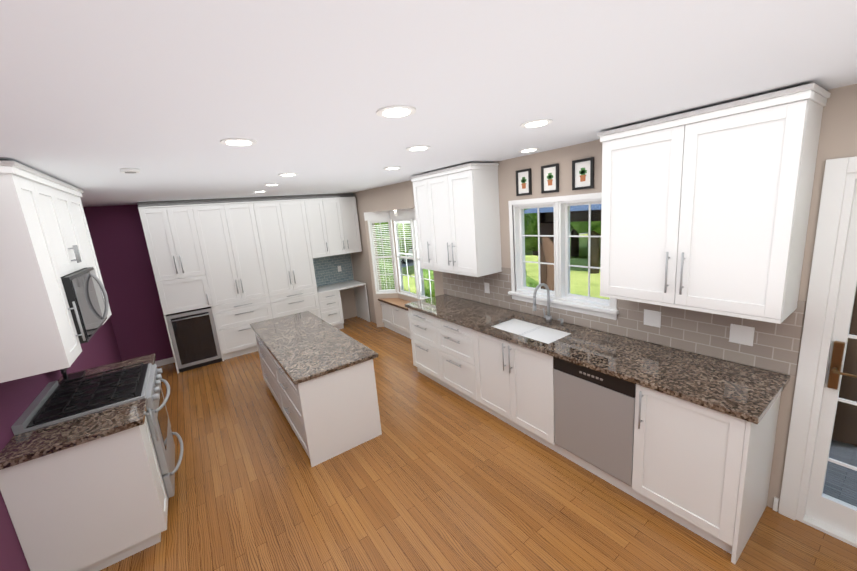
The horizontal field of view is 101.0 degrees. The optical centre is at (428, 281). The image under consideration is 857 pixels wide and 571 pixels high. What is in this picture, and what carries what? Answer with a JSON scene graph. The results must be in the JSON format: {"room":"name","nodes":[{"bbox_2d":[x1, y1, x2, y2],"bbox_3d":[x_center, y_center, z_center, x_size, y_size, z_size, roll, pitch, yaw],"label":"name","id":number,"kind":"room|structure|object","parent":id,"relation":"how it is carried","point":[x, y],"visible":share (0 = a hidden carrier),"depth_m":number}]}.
{"room":"kitchen","nodes":[
{"label":"kitchen","id":0,"kind":"room"},
{"bbox_2d":[0,317,121,570],"bbox_3d":[-2.265,0.680,1.597,0.140,2.440,8.580,-12,14,-34],"label":"wall","id":1,"kind":"structure","parent":0,"point":[20,395],"depth_m":2.25},
{"bbox_2d":[0,160,111,382],"bbox_3d":[-2.625,-0.119,2.383,0.423,1.100,1.577,-12,14,-34],"label":"upper cabinet","id":2,"kind":"object","parent":1,"relation":"attached to","point":[46,244],"visible":0.92,"depth_m":1.89},
{"bbox_2d":[61,267,108,343],"bbox_3d":[-2.538,0.164,2.407,0.488,0.422,0.759,-12,14,-34],"label":"microwave","id":3,"kind":"object","parent":2,"relation":"attached to","point":[82,289],"visible":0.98,"depth_m":2.37},
{"bbox_2d":[83,204,356,360],"bbox_3d":[-3.047,-0.173,6.131,3.900,2.440,0.140,-12,14,-34],"label":"wall","id":4,"kind":"structure","parent":0,"point":[117,235],"depth_m":5.15},
{"bbox_2d":[155,357,174,366],"bbox_3d":[-4.231,1.275,5.404,0.590,0.090,0.012,-12,14,-34],"label":"baseboard","id":5,"kind":"structure","parent":4,"relation":"attached to","point":[171,360],"depth_m":5.49},
{"bbox_2d":[364,208,443,326],"bbox_3d":[-0.141,-0.198,5.720,0.834,2.280,2.300,-12,14,-34],"label":"bay window","id":6,"kind":"structure","parent":0,"point":[392,218],"depth_m":6.09},
{"bbox_2d":[0,0,856,206],"bbox_3d":[-0.780,-0.910,2.423,4.040,0.100,8.580,-12,14,-34],"label":"ceiling","id":7,"kind":"structure","parent":0,"point":[165,97],"depth_m":1.16},
{"bbox_2d":[120,168,139,172],"bbox_3d":[-1.958,-0.727,2.317,0.099,0.025,0.099,-15,16,-42],"label":"recessed light","id":8,"kind":"object","parent":7,"relation":"in","point":[123,170],"depth_m":2.29},
{"bbox_2d":[220,138,256,145],"bbox_3d":[-0.972,-0.714,1.809,0.169,0.010,0.169,-14,15,-39],"label":"recessed light","id":9,"kind":"object","parent":7,"relation":"in","point":[230,141],"depth_m":1.78},
{"bbox_2d":[278,173,297,175],"bbox_3d":[-1.272,-0.971,3.201,0.169,0.010,0.169,-1,12,16],"label":"recessed light","id":10,"kind":"object","parent":7,"relation":"in","point":[283,174],"depth_m":3.17},
{"bbox_2d":[383,166,400,169],"bbox_3d":[-0.342,-1.079,3.352,0.169,0.010,0.169,-1,12,16],"label":"recessed light","id":11,"kind":"object","parent":7,"relation":"in","point":[395,167],"depth_m":3.32},
{"bbox_2d":[376,105,415,117],"bbox_3d":[-0.137,-0.721,1.499,0.169,0.010,0.169,-1,12,16],"label":"recessed light","id":12,"kind":"object","parent":7,"relation":"in","point":[396,111],"depth_m":1.48},
{"bbox_2d":[406,145,430,150],"bbox_3d":[-0.070,-0.910,2.408,0.169,0.010,0.169,-1,12,19],"label":"recessed light","id":13,"kind":"object","parent":7,"relation":"in","point":[420,147],"depth_m":2.38},
{"bbox_2d":[518,148,538,151],"bbox_3d":[0.831,-1.089,2.923,0.169,0.010,0.169,-14,15,-39],"label":"recessed light","id":14,"kind":"object","parent":7,"relation":"in","point":[528,149],"depth_m":2.89},
{"bbox_2d":[520,119,552,127],"bbox_3d":[0.595,-0.872,1.947,0.169,0.010,0.169,-1,12,16],"label":"recessed light","id":15,"kind":"object","parent":7,"relation":"in","point":[539,122],"depth_m":1.92},
{"bbox_2d":[100,316,856,570],"bbox_3d":[-0.577,1.547,2.921,4.040,0.050,8.580,-12,14,-34],"label":"floor","id":16,"kind":"structure","parent":0,"point":[434,476],"depth_m":2.52},
{"bbox_2d":[0,417,167,570],"bbox_3d":[-2.088,1.340,2.225,0.600,0.875,0.320,-12,14,-34],"label":"base cabinet","id":17,"kind":"object","parent":16,"relation":"on","point":[87,492],"depth_m":2.09},
{"bbox_2d":[0,398,147,468],"bbox_3d":[-2.104,0.893,2.131,0.630,0.036,0.348,-12,14,-34],"label":"countertop","id":18,"kind":"structure","parent":17,"relation":"on","point":[22,447],"depth_m":2.08},
{"bbox_2d":[11,362,182,500],"bbox_3d":[-2.350,1.221,2.692,0.731,0.965,0.759,-12,14,-34],"label":"range","id":19,"kind":"object","parent":16,"relation":"on","point":[53,402],"visible":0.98,"depth_m":2.54},
{"bbox_2d":[66,399,158,440],"bbox_3d":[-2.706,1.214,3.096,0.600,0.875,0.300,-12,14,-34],"label":"base cabinet","id":20,"kind":"object","parent":16,"relation":"on","point":[149,409],"depth_m":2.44},
{"bbox_2d":[58,353,155,384],"bbox_3d":[-2.737,0.764,3.023,0.630,0.036,0.317,-12,14,-34],"label":"countertop","id":21,"kind":"structure","parent":20,"relation":"on","point":[150,358],"depth_m":3.08},
{"bbox_2d":[60,368,85,384],"bbox_3d":[-2.912,0.661,2.858,0.120,0.257,0.240,-12,14,-34],"label":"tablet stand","id":22,"kind":"object","parent":21,"relation":"on","point":[66,377],"visible":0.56,"depth_m":2.85},
{"bbox_2d":[137,200,224,372],"bbox_3d":[-3.662,0.052,5.278,0.595,2.436,0.580,-12,14,-34],"label":"tall cabinet","id":23,"kind":"object","parent":16,"relation":"on","point":[177,259],"depth_m":4.96},
{"bbox_2d":[166,307,221,372],"bbox_3d":[-3.577,0.828,5.405,0.551,0.853,0.593,-12,14,-34],"label":"wine cooler","id":24,"kind":"object","parent":16,"relation":"on","point":[194,338],"visible":0.96,"depth_m":5.20},
{"bbox_2d":[193,197,272,359],"bbox_3d":[-3.096,-0.072,5.662,0.795,2.436,0.580,-12,14,-34],"label":"tall cabinet","id":25,"kind":"object","parent":16,"relation":"on","point":[238,266],"depth_m":5.40},
{"bbox_2d":[253,195,320,317],"bbox_3d":[-2.455,-0.213,6.097,0.780,2.436,0.580,-12,14,-34],"label":"tall cabinet","id":26,"kind":"object","parent":16,"relation":"on","point":[283,222],"depth_m":5.82},
{"bbox_2d":[251,327,381,466],"bbox_3d":[-1.322,1.004,3.845,0.698,0.765,1.980,-12,14,-34],"label":"kitchen island","id":27,"kind":"object","parent":16,"relation":"on","point":[330,416],"depth_m":3.07},
{"bbox_2d":[250,311,377,386],"bbox_3d":[-1.352,0.603,3.812,0.740,0.036,2.104,-12,14,-34],"label":"island countertop","id":28,"kind":"structure","parent":27,"relation":"on","point":[307,347],"depth_m":3.45},
{"bbox_2d":[305,194,343,328],"bbox_3d":[-1.994,-0.315,6.409,0.353,2.436,0.580,-12,14,-34],"label":"tall cabinet","id":29,"kind":"object","parent":16,"relation":"on","point":[315,205],"depth_m":6.24},
{"bbox_2d":[325,193,369,324],"bbox_3d":[-1.619,-0.398,6.663,0.567,2.436,0.580,-12,14,-34],"label":"tall cabinet","id":30,"kind":"object","parent":16,"relation":"on","point":[343,219],"depth_m":6.40},
{"bbox_2d":[378,298,410,338],"bbox_3d":[-0.217,0.637,5.786,0.395,0.534,2.092,-12,14,-34],"label":"window seat","id":31,"kind":"object","parent":16,"relation":"on","point":[395,314],"visible":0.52,"depth_m":6.01},
{"bbox_2d":[407,307,440,383],"bbox_3d":[0.191,0.716,4.371,0.604,0.875,0.580,-12,14,-34],"label":"base cabinet","id":32,"kind":"object","parent":16,"relation":"on","point":[424,344],"depth_m":4.21},
{"bbox_2d":[433,319,472,402],"bbox_3d":[0.531,0.785,3.893,0.604,0.875,0.600,-12,14,-34],"label":"base cabinet","id":33,"kind":"object","parent":16,"relation":"on","point":[454,349],"depth_m":3.75},
{"bbox_2d":[469,319,572,449],"bbox_3d":[0.962,0.872,3.285,0.604,0.875,0.900,-12,14,-34],"label":"base cabinet","id":34,"kind":"object","parent":16,"relation":"on","point":[511,382],"depth_m":3.11},
{"bbox_2d":[549,355,632,493],"bbox_3d":[1.391,0.959,2.681,0.604,0.875,0.594,-12,14,-34],"label":"dishwasher","id":35,"kind":"object","parent":16,"relation":"on","point":[589,410],"depth_m":2.51},
{"bbox_2d":[629,383,781,563],"bbox_3d":[1.719,1.025,2.219,0.604,0.875,0.546,-12,14,-34],"label":"base cabinet","id":36,"kind":"object","parent":16,"relation":"on","point":[686,439],"depth_m":2.02},
{"bbox_2d":[405,295,789,422],"bbox_3d":[0.904,0.426,3.203,0.630,0.036,3.276,-12,14,-34],"label":"countertop","id":37,"kind":"structure","parent":36,"relation":"on","point":[741,391],"depth_m":2.35},
{"bbox_2d":[352,84,856,508],"bbox_3d":[0.910,-0.019,3.751,0.140,2.440,8.300,-12,14,-34],"label":"wall","id":38,"kind":"structure","parent":0,"point":[838,135],"depth_m":2.78},
{"bbox_2d":[410,163,501,276],"bbox_3d":[0.279,-0.678,3.980,0.393,1.110,1.090,-12,14,-34],"label":"upper cabinet","id":39,"kind":"object","parent":38,"relation":"attached to","point":[457,212],"visible":1,"depth_m":3.68},
{"bbox_2d":[484,282,489,293],"bbox_3d":[0.661,0.070,3.998,0.008,0.120,0.075,-12,14,-34],"label":"electrical outlet plate","id":40,"kind":"object","parent":38,"relation":"attached to","point":[486,287],"visible":1,"depth_m":3.99},
{"bbox_2d":[516,168,531,195],"bbox_3d":[0.896,-0.935,3.326,0.020,0.235,0.170,-12,14,-34],"label":"picture frame","id":41,"kind":"object","parent":38,"relation":"attached to","point":[523,181],"visible":0.98,"depth_m":3.32},
{"bbox_2d":[541,163,558,193],"bbox_3d":[1.063,-0.901,3.091,0.020,0.235,0.170,-12,14,-34],"label":"picture frame","id":42,"kind":"object","parent":38,"relation":"attached to","point":[549,178],"visible":1,"depth_m":3.09},
{"bbox_2d":[508,192,618,319],"bbox_3d":[1.198,-0.259,3.204,0.190,1.010,1.130,-12,14,-34],"label":"window","id":43,"kind":"structure","parent":38,"relation":"in","point":[560,293],"depth_m":3.20},
{"bbox_2d":[572,157,593,189],"bbox_3d":[1.241,-0.865,2.840,0.020,0.235,0.180,-12,14,-34],"label":"picture frame","id":44,"kind":"object","parent":38,"relation":"attached to","point":[582,173],"visible":1,"depth_m":2.84},
{"bbox_2d":[442,267,805,375],"bbox_3d":[1.141,0.133,3.326,0.008,0.445,3.310,-12,14,-34],"label":"backsplash","id":45,"kind":"structure","parent":38,"relation":"attached to","point":[775,347],"depth_m":2.46},
{"bbox_2d":[644,309,660,327],"bbox_3d":[1.650,0.270,2.605,0.008,0.120,0.115,-12,14,-34],"label":"electrical outlet plate","id":46,"kind":"object","parent":38,"relation":"attached to","point":[652,318],"visible":1,"depth_m":2.60},
{"bbox_2d":[598,83,830,323],"bbox_3d":[1.587,-0.413,2.137,0.393,1.110,0.980,-12,14,-34],"label":"upper cabinet","id":47,"kind":"object","parent":38,"relation":"attached to","point":[707,210],"visible":1,"depth_m":1.92},
{"bbox_2d":[729,324,754,345],"bbox_3d":[1.943,0.329,2.192,0.008,0.120,0.115,-12,14,-34],"label":"electrical outlet plate","id":48,"kind":"object","parent":38,"relation":"attached to","point":[741,334],"visible":1,"depth_m":2.19},
{"bbox_2d":[778,156,856,547],"bbox_3d":[2.461,0.463,1.587,0.177,2.105,1.090,-12,14,-34],"label":"door","id":49,"kind":"structure","parent":38,"relation":"attached to","point":[817,508],"depth_m":1.94},
{"label":"outside","id":50,"kind":"structure","parent":0,"visible":0},
{"bbox_2d":[823,439,856,506],"bbox_3d":[4.641,0.859,2.945,4.670,1.339,7.900,-12,14,-34],"label":"deck","id":51,"kind":"object","parent":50,"point":[847,489],"depth_m":2.54},
{"bbox_2d":[524,204,856,445],"bbox_3d":[3.705,-0.405,4.612,3.600,2.579,3.530,-12,14,-34],"label":"gazebo","id":52,"kind":"object","parent":51,"relation":"on","point":[848,393],"depth_m":2.80},
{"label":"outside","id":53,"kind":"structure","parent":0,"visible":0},
{"bbox_2d":[401,232,587,266],"bbox_3d":[7.035,-3.882,37.055,65.000,0.011,6.500,-12,14,-34],"label":"street","id":54,"kind":"structure","parent":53,"point":[409,263],"depth_m":29.11},
{"bbox_2d":[401,248,412,263],"bbox_3d":[-1.585,-2.649,30.063,1.884,1.740,4.600,6,16,43],"label":"car","id":55,"kind":"object","parent":54,"relation":"on","point":[403,260],"depth_m":28.70},
{"bbox_2d":[402,234,587,276],"bbox_3d":[27.747,-6.261,40.613,86.490,0.100,125.000,-12,14,-34],"label":"ground","id":56,"kind":"structure","parent":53,"point":[583,241],"depth_m":27.51},
{"bbox_2d":[375,208,600,297],"bbox_3d":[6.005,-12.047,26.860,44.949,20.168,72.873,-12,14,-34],"label":"tree","id":57,"kind":"object","parent":56,"relation":"on","point":[581,227],"depth_m":11.83},
{"bbox_2d":[403,255,609,299],"bbox_3d":[12.121,2.814,-2.206,10.480,1.649,41.500,-12,14,-34],"label":"lawn","id":58,"kind":"structure","parent":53,"point":[532,269],"depth_m":11.60}
]}

